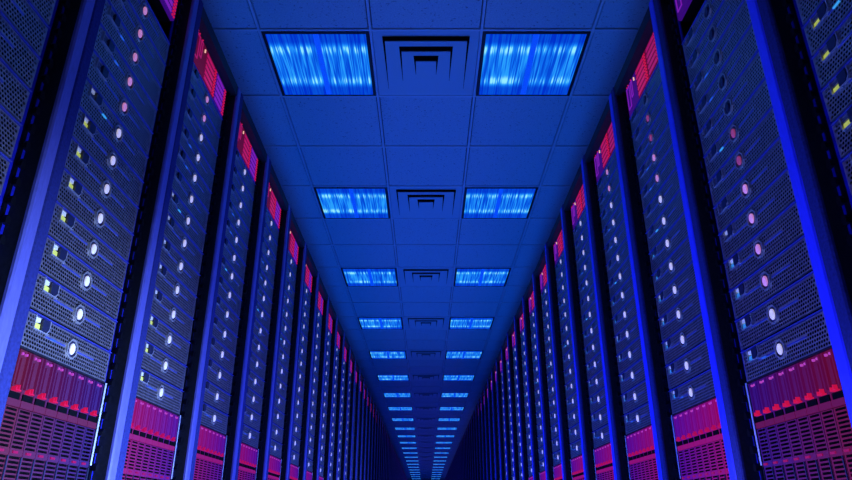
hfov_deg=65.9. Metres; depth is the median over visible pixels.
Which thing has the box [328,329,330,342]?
server
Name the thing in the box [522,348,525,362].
server
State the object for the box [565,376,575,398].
server
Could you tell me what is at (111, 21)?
server
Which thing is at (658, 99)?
server
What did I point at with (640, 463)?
vent grille
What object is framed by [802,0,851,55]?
server
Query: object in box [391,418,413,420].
recessed light
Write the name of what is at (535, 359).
server
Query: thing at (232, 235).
server
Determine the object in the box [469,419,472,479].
rack
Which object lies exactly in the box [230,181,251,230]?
server
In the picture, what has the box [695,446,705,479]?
vent grille
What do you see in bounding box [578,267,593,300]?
server
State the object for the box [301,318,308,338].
server
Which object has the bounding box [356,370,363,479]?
rack
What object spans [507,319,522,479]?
rack
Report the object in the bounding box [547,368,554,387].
server
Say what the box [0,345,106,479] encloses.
chassis
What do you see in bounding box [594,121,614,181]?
switch
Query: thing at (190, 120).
server
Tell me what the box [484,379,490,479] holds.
rack
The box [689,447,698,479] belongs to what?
vent grille
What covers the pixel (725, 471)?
vent grille
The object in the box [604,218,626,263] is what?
server
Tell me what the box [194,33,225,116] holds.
switch
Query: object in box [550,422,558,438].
server
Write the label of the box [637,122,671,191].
server
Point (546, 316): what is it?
server
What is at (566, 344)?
server
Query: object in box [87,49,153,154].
server
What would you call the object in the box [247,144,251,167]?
indicator light
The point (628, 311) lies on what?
server
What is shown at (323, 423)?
server
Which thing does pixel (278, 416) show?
server
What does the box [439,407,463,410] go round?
recessed light
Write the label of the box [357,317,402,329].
recessed light
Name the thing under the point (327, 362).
server
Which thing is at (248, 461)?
chassis
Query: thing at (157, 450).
vent grille
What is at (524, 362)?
server
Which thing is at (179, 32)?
rack
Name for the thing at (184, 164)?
server
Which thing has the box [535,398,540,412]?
server
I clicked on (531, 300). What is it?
switch
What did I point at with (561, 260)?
server
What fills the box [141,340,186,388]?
server
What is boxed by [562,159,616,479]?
rack
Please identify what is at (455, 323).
recessed light
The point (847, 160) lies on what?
server
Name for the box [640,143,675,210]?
server
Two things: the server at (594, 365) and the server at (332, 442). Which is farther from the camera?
the server at (332, 442)
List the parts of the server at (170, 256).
latch lever, casing, trim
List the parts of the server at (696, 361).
trim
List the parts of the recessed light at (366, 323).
len panel, len panel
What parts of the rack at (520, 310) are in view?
panel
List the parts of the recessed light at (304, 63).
len panel, len panel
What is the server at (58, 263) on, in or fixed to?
in the rack at (179, 32)
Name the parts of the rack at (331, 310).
panel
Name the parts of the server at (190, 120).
casing, trim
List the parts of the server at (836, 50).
trim, latch lever, casing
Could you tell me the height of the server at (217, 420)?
0.081 m
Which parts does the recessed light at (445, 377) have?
len panel, len panel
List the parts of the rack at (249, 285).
panel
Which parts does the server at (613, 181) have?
trim, casing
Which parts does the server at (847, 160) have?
trim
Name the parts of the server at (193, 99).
casing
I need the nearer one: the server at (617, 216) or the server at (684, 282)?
the server at (684, 282)
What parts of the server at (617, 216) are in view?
trim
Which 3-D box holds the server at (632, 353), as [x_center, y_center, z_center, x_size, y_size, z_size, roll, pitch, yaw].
[1.222,0.490,2.815,0.707,0.081,0.410,0,-23,0]
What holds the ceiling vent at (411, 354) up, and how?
in the ceiling
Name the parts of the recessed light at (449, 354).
len panel, len panel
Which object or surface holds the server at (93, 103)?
in the rack at (179, 32)
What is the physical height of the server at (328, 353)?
0.081 m
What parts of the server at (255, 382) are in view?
casing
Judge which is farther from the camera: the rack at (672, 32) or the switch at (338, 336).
the switch at (338, 336)
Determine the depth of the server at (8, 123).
1.38 m
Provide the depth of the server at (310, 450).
4.99 m
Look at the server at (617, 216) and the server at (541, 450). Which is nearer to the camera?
the server at (617, 216)
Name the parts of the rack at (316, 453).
panel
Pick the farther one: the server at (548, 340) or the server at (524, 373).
the server at (524, 373)
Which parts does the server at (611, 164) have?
trim, casing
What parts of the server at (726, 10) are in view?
latch lever, trim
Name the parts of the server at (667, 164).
trim, casing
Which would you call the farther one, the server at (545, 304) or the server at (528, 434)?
the server at (528, 434)
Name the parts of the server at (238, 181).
casing, trim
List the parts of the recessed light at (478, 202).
len panel, len panel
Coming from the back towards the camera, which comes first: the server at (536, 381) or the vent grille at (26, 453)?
the server at (536, 381)
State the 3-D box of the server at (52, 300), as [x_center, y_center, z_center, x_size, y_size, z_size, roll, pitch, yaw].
[-1.222,0.187,1.656,0.707,0.081,0.410,0,-23,0]
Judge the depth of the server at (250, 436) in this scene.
3.27 m
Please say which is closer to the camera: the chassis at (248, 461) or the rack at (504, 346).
the chassis at (248, 461)
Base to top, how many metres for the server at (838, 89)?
0.081 m
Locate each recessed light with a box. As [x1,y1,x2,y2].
[261,31,375,95]
[314,187,390,218]
[341,268,397,286]
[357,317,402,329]
[369,351,406,358]
[377,375,409,380]
[383,393,410,397]
[388,407,412,410]
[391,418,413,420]
[394,427,414,429]
[397,435,415,436]
[399,442,416,443]
[401,447,416,448]
[403,452,417,453]
[434,452,448,453]
[435,442,452,443]
[435,447,450,448]
[436,435,454,436]
[437,427,457,429]
[438,418,460,420]
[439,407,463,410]
[441,393,468,397]
[442,375,474,380]
[445,351,482,358]
[449,317,494,329]
[454,268,510,286]
[461,187,537,218]
[476,31,590,95]
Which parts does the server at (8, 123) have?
casing, trim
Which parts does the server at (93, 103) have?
latch lever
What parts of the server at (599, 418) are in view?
casing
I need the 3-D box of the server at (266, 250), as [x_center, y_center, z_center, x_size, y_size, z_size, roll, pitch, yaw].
[-1.222,0.069,3.639,0.707,0.081,0.410,0,-23,0]
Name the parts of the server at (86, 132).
latch lever, trim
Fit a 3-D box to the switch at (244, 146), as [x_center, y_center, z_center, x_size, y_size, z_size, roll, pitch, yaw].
[-1.174,-0.438,3.212,0.604,0.145,0.406,0,-23,0]
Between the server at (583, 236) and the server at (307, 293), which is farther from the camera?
the server at (307, 293)
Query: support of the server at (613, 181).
in the rack at (602, 285)
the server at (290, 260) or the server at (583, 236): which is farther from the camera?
the server at (290, 260)
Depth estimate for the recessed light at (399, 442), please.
21.97 m
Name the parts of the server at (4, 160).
trim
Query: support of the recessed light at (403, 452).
in the ceiling
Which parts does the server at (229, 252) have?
casing, trim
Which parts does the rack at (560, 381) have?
panel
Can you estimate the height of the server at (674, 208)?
0.081 m
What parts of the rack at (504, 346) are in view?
panel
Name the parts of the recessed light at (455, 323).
len panel, len panel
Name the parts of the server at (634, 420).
trim, casing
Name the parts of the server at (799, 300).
latch lever, trim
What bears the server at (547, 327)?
in the rack at (542, 261)
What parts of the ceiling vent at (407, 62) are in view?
vent plate, vent plate, vent plate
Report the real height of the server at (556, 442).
0.081 m
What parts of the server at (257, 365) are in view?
trim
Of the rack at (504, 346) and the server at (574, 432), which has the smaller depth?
the server at (574, 432)
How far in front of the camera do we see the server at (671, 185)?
2.44 m
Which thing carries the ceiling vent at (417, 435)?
in the ceiling
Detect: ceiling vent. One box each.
[372,31,479,94]
[389,187,462,217]
[398,268,453,285]
[404,317,447,328]
[407,351,444,358]
[410,375,441,380]
[412,393,439,396]
[413,407,438,410]
[415,418,436,420]
[416,427,435,429]
[417,435,434,436]
[417,442,434,443]
[418,447,433,448]
[418,452,433,453]
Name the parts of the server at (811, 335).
latch lever, trim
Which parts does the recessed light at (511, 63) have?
len panel, len panel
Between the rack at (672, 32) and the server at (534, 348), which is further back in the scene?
the server at (534, 348)
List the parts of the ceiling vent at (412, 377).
vent plate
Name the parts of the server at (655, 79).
casing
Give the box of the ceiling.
[202,0,649,479]
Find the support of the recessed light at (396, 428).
in the ceiling
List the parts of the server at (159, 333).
latch lever, trim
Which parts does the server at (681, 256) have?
trim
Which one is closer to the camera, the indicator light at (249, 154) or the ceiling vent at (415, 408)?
the indicator light at (249, 154)
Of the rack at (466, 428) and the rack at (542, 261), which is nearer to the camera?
the rack at (542, 261)
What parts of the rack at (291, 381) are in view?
panel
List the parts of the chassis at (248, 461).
blade, blade, blade, blade, blade, blade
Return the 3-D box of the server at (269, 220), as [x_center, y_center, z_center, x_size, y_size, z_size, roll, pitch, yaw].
[-1.222,-0.094,3.709,0.707,0.081,0.410,0,-23,0]
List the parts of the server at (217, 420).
casing, trim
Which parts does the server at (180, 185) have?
latch lever, casing, trim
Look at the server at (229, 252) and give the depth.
2.99 m
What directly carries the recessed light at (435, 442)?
in the ceiling
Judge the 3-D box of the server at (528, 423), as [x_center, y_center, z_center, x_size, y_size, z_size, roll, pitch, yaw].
[1.222,1.574,5.570,0.707,0.081,0.410,0,-23,0]
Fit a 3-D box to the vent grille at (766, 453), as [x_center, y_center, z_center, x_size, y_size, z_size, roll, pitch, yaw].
[0.878,0.635,1.658,0.007,0.309,0.048,0,-23,0]
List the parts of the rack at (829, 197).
mounting rail, panel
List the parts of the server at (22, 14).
trim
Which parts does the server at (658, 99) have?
casing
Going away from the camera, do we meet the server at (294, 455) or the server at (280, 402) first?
the server at (280, 402)
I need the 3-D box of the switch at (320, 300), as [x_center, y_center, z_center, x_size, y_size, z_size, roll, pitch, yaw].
[-1.174,0.495,5.389,0.604,0.145,0.406,0,-23,0]
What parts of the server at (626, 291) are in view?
trim, casing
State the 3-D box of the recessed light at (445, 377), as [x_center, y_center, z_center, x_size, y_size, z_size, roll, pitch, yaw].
[0.600,2.524,12.093,0.580,0.026,0.580,0,-23,0]
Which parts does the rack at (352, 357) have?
panel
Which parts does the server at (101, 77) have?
latch lever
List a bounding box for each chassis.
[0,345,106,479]
[122,396,180,479]
[193,424,226,479]
[238,442,258,479]
[268,454,281,479]
[289,463,298,479]
[306,470,312,479]
[539,470,545,479]
[553,463,562,479]
[570,454,583,479]
[593,442,613,479]
[625,424,658,479]
[671,396,729,479]
[745,345,851,479]
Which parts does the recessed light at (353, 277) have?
len panel, len panel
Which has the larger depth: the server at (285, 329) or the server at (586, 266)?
the server at (285, 329)
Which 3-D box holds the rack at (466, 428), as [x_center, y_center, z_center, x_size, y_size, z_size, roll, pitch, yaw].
[1.340,4.838,13.188,1.000,2.095,0.591,0,-23,0]
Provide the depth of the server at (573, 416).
3.90 m
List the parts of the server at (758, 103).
latch lever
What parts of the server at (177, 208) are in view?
latch lever, casing, trim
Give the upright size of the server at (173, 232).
0.081 m
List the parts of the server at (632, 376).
trim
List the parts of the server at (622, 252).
trim, casing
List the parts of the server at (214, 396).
casing, trim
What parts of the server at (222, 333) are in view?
casing, trim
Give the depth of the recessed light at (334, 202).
5.45 m
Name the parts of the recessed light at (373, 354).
len panel, len panel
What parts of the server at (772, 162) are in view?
latch lever, trim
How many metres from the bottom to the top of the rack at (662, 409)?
2.095 m
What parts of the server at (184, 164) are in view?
latch lever, casing, trim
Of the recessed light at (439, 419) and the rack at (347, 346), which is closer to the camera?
the rack at (347, 346)
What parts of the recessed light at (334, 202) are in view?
len panel, len panel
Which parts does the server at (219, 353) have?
casing, trim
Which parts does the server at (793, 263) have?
latch lever, trim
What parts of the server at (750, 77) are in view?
latch lever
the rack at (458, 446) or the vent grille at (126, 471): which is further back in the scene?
the rack at (458, 446)
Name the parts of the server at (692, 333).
trim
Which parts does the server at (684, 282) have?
trim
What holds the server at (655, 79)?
in the rack at (662, 409)
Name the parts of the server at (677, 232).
trim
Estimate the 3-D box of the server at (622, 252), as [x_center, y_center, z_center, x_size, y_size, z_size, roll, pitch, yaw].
[1.222,0.081,2.990,0.707,0.081,0.410,0,-23,0]
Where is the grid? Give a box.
[213,0,638,477]
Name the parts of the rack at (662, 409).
panel, mounting rail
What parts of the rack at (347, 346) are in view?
panel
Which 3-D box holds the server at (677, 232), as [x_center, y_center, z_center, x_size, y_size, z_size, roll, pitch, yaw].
[1.222,0.012,2.375,0.707,0.081,0.410,0,-23,0]
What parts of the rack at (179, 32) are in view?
panel, mounting rail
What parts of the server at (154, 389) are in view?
latch lever, casing, trim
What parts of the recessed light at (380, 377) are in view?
len panel, len panel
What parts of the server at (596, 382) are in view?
casing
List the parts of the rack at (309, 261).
panel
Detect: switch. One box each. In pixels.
[147,0,177,21]
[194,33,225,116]
[237,121,257,181]
[267,183,280,229]
[288,229,298,264]
[305,264,311,292]
[318,292,322,314]
[328,313,332,333]
[337,331,339,348]
[512,331,514,347]
[520,313,523,333]
[529,292,533,314]
[540,264,546,292]
[553,229,563,264]
[571,184,584,229]
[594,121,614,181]
[626,33,657,116]
[674,0,704,21]
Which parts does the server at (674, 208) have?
trim, casing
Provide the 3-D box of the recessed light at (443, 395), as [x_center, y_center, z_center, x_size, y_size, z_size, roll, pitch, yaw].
[0.600,3.233,13.748,0.580,0.026,0.580,0,-23,0]
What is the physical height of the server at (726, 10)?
0.081 m
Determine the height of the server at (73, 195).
0.081 m
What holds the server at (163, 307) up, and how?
in the rack at (189, 409)
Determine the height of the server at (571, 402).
0.081 m
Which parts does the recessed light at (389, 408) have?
len panel, len panel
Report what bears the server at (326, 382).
in the rack at (331, 310)
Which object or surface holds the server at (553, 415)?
in the rack at (542, 261)
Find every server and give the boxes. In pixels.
[0,0,49,55]
[0,9,40,87]
[0,57,31,121]
[0,104,22,157]
[0,151,11,194]
[21,309,111,381]
[30,0,55,24]
[30,271,117,349]
[39,235,122,318]
[48,200,128,288]
[57,167,133,259]
[65,136,138,232]
[72,106,143,205]
[80,77,148,179]
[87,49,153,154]
[94,22,157,130]
[101,0,161,107]
[110,0,166,84]
[130,0,170,62]
[136,369,183,413]
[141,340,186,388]
[146,313,190,364]
[151,286,193,340]
[155,260,197,317]
[160,236,200,294]
[164,212,203,272]
[168,188,206,251]
[172,166,209,230]
[176,143,211,210]
[180,122,214,191]
[183,102,217,171]
[187,81,219,152]
[190,62,222,135]
[201,402,228,433]
[204,379,231,413]
[207,357,233,393]
[209,336,235,373]
[212,315,237,353]
[215,295,239,335]
[218,274,241,316]
[220,255,243,298]
[223,236,245,280]
[225,218,247,263]
[228,200,249,246]
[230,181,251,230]
[233,165,253,214]
[235,148,255,197]
[242,423,259,447]
[244,405,261,430]
[245,386,262,413]
[248,368,264,396]
[249,350,266,379]
[251,333,267,363]
[253,316,269,347]
[255,300,270,331]
[257,283,271,316]
[258,267,273,300]
[260,252,274,285]
[262,236,276,271]
[263,222,277,256]
[265,207,278,243]
[270,439,282,457]
[271,423,283,442]
[273,407,284,427]
[274,391,285,412]
[276,376,286,398]
[277,360,288,383]
[278,347,289,369]
[280,332,290,355]
[281,317,291,342]
[282,303,292,329]
[283,290,293,315]
[285,276,294,302]
[286,263,295,289]
[287,249,296,277]
[291,450,298,465]
[292,436,300,452]
[293,422,301,438]
[294,408,302,425]
[295,395,303,412]
[296,381,303,399]
[297,368,304,387]
[298,355,305,374]
[299,343,306,362]
[300,330,307,350]
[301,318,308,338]
[302,306,309,326]
[303,295,309,314]
[304,283,310,303]
[307,445,313,459]
[307,458,312,471]
[308,433,314,447]
[309,421,315,435]
[310,409,315,423]
[311,398,316,412]
[312,374,318,389]
[312,385,317,401]
[313,363,318,378]
[314,352,319,367]
[315,329,320,345]
[315,340,319,357]
[316,319,321,335]
[317,309,321,325]
[319,465,323,476]
[320,454,323,465]
[321,432,325,443]
[321,442,324,454]
[322,421,325,433]
[323,400,327,412]
[323,410,326,422]
[324,378,328,391]
[324,388,327,402]
[325,369,329,382]
[326,348,329,362]
[326,358,329,371]
[327,338,330,351]
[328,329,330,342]
[330,460,332,470]
[331,440,333,450]
[518,440,520,450]
[519,460,521,470]
[521,329,523,342]
[521,338,524,351]
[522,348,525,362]
[522,358,525,371]
[522,369,526,382]
[523,378,527,391]
[524,388,527,402]
[524,400,528,412]
[525,410,528,422]
[526,421,529,433]
[526,432,530,443]
[527,442,530,454]
[528,454,531,465]
[528,465,532,476]
[530,309,534,325]
[530,319,535,335]
[531,329,536,345]
[532,340,536,357]
[532,352,537,367]
[533,363,538,378]
[533,374,539,389]
[534,385,539,401]
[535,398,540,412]
[536,409,541,423]
[536,421,542,435]
[537,433,543,447]
[538,445,544,459]
[539,458,544,471]
[541,283,547,303]
[542,295,548,314]
[542,306,549,326]
[543,318,550,338]
[544,330,551,350]
[545,343,552,362]
[546,355,553,374]
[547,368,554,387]
[548,381,555,399]
[548,395,556,412]
[549,408,557,425]
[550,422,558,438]
[551,436,559,452]
[553,450,560,465]
[555,249,564,277]
[556,263,565,289]
[557,276,566,302]
[558,290,568,315]
[559,303,569,329]
[560,317,570,342]
[561,332,571,355]
[562,347,573,369]
[563,360,574,383]
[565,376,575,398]
[566,391,577,412]
[567,407,578,427]
[568,423,580,442]
[569,439,581,457]
[573,207,586,243]
[574,222,588,256]
[575,236,589,271]
[577,252,591,285]
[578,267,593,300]
[580,283,594,316]
[581,300,596,331]
[582,316,598,347]
[584,333,600,363]
[585,350,602,379]
[587,368,603,396]
[589,386,606,413]
[590,405,607,430]
[592,423,609,447]
[596,148,616,197]
[598,165,618,214]
[600,181,621,230]
[602,200,623,246]
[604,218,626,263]
[606,236,628,280]
[608,255,631,298]
[610,274,633,316]
[612,295,636,335]
[614,315,639,353]
[616,336,642,373]
[618,357,644,393]
[620,379,647,413]
[623,402,650,433]
[629,62,661,135]
[632,81,664,152]
[634,102,668,171]
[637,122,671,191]
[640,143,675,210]
[642,166,679,230]
[645,188,683,251]
[648,212,687,272]
[651,236,691,294]
[654,260,696,317]
[658,286,700,340]
[661,313,705,364]
[665,340,710,388]
[668,369,715,413]
[681,0,721,62]
[685,0,741,84]
[690,0,750,107]
[694,22,757,130]
[698,49,764,154]
[703,77,771,179]
[708,106,779,205]
[713,136,786,232]
[718,167,794,259]
[723,200,803,288]
[729,235,812,318]
[734,271,821,349]
[740,309,830,381]
[796,0,821,24]
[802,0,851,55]
[811,9,851,87]
[820,57,851,121]
[829,104,851,157]
[840,151,851,194]
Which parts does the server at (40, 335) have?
latch lever, trim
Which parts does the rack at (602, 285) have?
panel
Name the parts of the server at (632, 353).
trim, casing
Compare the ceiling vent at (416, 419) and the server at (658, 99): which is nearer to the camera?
the server at (658, 99)
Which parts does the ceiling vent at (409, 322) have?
vent plate, vent plate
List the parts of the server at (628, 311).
trim, casing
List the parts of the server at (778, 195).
latch lever, trim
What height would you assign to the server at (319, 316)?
0.081 m
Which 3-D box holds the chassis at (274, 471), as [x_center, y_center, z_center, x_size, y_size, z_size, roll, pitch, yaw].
[-1.248,1.442,3.695,0.756,0.440,0.426,0,-23,0]
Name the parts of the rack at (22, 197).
panel, mounting rail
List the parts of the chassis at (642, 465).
blade, edge rail, blade, blade, blade, blade, blade, blade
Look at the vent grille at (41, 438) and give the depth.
1.51 m
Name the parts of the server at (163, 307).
latch lever, casing, trim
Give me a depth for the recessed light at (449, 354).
10.43 m
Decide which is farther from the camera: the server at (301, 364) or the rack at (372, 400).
the rack at (372, 400)
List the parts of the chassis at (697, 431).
blade, edge rail, blade, blade, blade, blade, blade, blade, blade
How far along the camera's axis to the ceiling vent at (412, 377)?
12.05 m
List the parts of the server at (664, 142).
trim, casing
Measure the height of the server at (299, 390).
0.081 m
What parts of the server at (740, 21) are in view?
latch lever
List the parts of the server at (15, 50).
casing, trim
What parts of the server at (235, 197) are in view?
casing, trim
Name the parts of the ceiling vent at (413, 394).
vent plate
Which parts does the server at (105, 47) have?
latch lever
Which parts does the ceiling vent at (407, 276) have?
vent plate, vent plate, vent plate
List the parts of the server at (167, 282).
latch lever, casing, trim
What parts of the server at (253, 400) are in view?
casing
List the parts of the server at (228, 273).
casing, trim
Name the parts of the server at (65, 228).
latch lever, trim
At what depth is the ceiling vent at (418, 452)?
25.16 m
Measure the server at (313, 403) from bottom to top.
0.081 m
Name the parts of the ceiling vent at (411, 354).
vent plate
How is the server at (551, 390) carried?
in the rack at (542, 261)
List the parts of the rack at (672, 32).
mounting rail, panel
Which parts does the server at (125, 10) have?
trim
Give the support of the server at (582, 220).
in the rack at (584, 402)
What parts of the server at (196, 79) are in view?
casing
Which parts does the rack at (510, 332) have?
panel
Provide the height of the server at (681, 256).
0.081 m
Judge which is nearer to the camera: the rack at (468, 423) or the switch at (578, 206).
the switch at (578, 206)
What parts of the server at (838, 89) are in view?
trim, casing, latch lever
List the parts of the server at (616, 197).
trim, casing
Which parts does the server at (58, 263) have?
latch lever, trim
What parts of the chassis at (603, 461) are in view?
blade, blade, blade, blade, blade, blade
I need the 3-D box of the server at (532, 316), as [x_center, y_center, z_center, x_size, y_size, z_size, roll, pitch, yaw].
[1.222,0.605,5.341,0.707,0.081,0.410,0,-23,0]
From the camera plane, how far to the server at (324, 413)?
5.68 m
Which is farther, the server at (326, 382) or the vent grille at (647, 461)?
the server at (326, 382)
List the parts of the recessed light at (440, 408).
len panel, len panel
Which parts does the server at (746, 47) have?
latch lever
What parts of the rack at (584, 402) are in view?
panel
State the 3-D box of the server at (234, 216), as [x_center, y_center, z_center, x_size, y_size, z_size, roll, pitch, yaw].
[-1.222,-0.082,3.060,0.707,0.081,0.410,0,-23,0]
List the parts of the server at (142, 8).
trim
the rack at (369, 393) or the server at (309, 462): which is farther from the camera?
the rack at (369, 393)
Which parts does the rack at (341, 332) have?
panel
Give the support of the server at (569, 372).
in the rack at (560, 381)
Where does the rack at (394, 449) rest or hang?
on the floor
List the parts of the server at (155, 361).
latch lever, trim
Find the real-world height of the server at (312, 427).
0.081 m
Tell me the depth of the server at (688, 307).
2.26 m
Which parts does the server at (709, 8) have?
latch lever, trim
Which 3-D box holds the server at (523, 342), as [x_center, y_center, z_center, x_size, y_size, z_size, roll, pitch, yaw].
[1.222,0.920,5.850,0.707,0.081,0.410,0,-23,0]
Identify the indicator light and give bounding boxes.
[171,0,177,17]
[211,69,216,96]
[221,89,225,114]
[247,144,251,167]
[254,158,257,180]
[605,133,609,156]
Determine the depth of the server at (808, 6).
1.52 m
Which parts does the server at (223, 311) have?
casing, trim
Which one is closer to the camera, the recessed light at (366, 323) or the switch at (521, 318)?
the switch at (521, 318)
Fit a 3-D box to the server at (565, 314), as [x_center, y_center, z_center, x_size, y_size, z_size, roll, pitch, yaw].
[1.222,0.466,4.113,0.707,0.081,0.410,0,-23,0]
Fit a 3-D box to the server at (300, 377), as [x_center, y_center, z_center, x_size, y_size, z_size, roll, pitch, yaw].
[-1.222,0.944,4.552,0.707,0.081,0.410,0,-23,0]
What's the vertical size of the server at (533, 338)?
0.081 m
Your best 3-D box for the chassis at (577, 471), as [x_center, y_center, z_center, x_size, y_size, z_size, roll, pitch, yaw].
[1.248,1.442,3.695,0.756,0.440,0.426,0,-23,0]
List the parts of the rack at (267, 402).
panel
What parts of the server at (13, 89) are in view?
casing, trim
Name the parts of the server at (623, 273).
trim, casing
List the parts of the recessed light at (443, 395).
len panel, len panel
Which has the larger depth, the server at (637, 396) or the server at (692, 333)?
the server at (637, 396)
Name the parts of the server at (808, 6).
casing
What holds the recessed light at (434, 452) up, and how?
in the ceiling
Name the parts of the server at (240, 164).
casing, trim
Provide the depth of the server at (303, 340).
4.70 m
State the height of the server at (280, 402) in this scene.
0.081 m
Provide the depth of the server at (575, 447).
3.83 m
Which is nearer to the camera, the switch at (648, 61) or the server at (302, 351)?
the switch at (648, 61)
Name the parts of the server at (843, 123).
trim, casing, latch lever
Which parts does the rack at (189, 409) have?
mounting rail, panel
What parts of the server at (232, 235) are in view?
casing, trim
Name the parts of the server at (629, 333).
trim, casing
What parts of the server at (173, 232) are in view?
latch lever, casing, trim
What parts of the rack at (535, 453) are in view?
panel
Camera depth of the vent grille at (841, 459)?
1.41 m
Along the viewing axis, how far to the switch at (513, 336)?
6.58 m
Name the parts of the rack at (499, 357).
panel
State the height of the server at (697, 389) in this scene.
0.081 m
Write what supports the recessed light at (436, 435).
in the ceiling
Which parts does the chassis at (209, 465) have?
blade, blade, blade, blade, blade, blade, edge rail, blade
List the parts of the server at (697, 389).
trim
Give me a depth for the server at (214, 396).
2.75 m
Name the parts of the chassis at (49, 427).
blade, blade, blade, blade, blade, blade, blade, edge rail, blade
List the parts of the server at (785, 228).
latch lever, trim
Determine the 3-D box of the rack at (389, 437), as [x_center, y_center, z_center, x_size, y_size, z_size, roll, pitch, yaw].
[-1.340,5.537,14.821,1.000,2.095,0.591,0,-23,0]
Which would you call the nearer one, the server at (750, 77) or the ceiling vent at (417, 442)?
the server at (750, 77)
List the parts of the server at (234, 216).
casing, trim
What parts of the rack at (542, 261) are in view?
panel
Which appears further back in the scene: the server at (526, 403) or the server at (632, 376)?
the server at (526, 403)
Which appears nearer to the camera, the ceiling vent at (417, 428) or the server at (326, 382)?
the server at (326, 382)
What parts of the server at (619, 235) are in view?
trim, casing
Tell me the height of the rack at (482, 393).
2.095 m
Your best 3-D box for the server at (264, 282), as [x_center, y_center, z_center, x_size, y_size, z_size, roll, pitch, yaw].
[-1.222,0.233,3.569,0.707,0.081,0.410,0,-23,0]
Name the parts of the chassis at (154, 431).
blade, blade, blade, blade, blade, blade, blade, edge rail, blade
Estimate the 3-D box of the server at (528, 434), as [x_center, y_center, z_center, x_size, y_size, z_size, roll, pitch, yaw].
[1.222,1.656,5.535,0.707,0.081,0.410,0,-23,0]
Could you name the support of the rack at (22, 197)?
on the floor
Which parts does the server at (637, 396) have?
trim, casing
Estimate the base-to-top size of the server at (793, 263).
0.081 m
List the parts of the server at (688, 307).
trim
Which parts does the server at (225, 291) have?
casing, trim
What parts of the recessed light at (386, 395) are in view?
len panel, len panel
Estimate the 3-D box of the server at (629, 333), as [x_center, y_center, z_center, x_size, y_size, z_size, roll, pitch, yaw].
[1.222,0.408,2.850,0.707,0.081,0.410,0,-23,0]
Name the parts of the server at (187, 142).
latch lever, casing, trim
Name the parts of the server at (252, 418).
casing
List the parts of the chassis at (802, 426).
edge rail, blade, blade, blade, blade, blade, blade, blade, blade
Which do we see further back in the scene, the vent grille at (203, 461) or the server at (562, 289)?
the server at (562, 289)
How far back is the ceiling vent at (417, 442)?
22.02 m
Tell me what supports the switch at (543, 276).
in the rack at (542, 261)
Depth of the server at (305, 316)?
4.78 m
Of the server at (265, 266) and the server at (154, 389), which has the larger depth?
the server at (265, 266)
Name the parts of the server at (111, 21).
latch lever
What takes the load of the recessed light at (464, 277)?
in the ceiling
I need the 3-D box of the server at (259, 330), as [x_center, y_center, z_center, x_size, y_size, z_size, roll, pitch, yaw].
[-1.222,0.478,3.464,0.707,0.081,0.410,0,-23,0]
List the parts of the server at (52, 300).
latch lever, trim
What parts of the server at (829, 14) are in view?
trim, latch lever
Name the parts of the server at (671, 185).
trim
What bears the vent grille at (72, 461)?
attached to the chassis at (49, 427)
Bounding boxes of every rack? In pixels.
[0,0,94,371]
[0,0,198,479]
[115,0,240,479]
[189,93,269,479]
[235,159,289,479]
[266,207,305,479]
[288,244,318,479]
[305,274,328,479]
[318,297,337,479]
[329,319,344,479]
[337,335,350,479]
[345,349,355,479]
[351,361,359,479]
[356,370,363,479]
[361,379,367,479]
[365,389,370,479]
[368,396,373,479]
[372,403,375,479]
[379,419,382,479]
[381,423,384,479]
[383,428,385,479]
[385,430,387,479]
[387,435,388,479]
[388,437,389,479]
[390,440,391,479]
[391,444,392,479]
[392,446,393,479]
[393,449,394,479]
[457,449,458,479]
[458,446,459,479]
[459,444,460,479]
[460,440,461,479]
[462,437,463,479]
[463,435,464,479]
[464,430,466,479]
[466,428,468,479]
[467,423,470,479]
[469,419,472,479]
[478,396,483,479]
[481,389,486,479]
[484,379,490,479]
[488,370,495,479]
[492,361,500,479]
[496,349,506,479]
[501,335,514,479]
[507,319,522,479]
[514,297,533,479]
[523,274,546,479]
[533,244,563,479]
[546,207,585,479]
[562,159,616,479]
[582,93,662,479]
[611,0,736,479]
[653,0,851,479]
[757,0,851,371]
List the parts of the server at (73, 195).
latch lever, trim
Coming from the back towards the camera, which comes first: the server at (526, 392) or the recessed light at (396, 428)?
the recessed light at (396, 428)
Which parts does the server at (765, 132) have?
latch lever, trim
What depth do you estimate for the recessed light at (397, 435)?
20.29 m
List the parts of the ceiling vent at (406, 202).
vent plate, vent plate, vent plate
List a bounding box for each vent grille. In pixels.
[0,405,18,479]
[3,409,31,479]
[17,412,43,479]
[31,416,54,479]
[43,419,65,479]
[55,422,75,479]
[66,425,85,479]
[77,427,94,479]
[122,439,131,479]
[126,440,138,479]
[133,442,144,479]
[140,444,151,479]
[147,446,156,479]
[153,447,162,479]
[159,449,168,479]
[164,450,173,479]
[193,458,199,479]
[198,459,203,479]
[202,460,207,479]
[206,461,211,479]
[210,462,214,479]
[214,463,218,479]
[633,463,637,479]
[637,462,641,479]
[640,461,645,479]
[644,460,649,479]
[648,459,653,479]
[652,458,658,479]
[678,450,687,479]
[683,449,692,479]
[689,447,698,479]
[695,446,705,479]
[700,444,711,479]
[707,442,718,479]
[713,440,725,479]
[720,439,729,479]
[757,427,775,479]
[766,425,785,479]
[776,422,796,479]
[786,419,808,479]
[797,416,821,479]
[808,412,834,479]
[820,409,849,479]
[833,405,851,479]
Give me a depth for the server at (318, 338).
5.36 m
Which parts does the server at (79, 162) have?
latch lever, trim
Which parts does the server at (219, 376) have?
casing, trim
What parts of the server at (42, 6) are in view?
casing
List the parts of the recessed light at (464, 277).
len panel, len panel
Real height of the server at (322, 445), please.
0.081 m

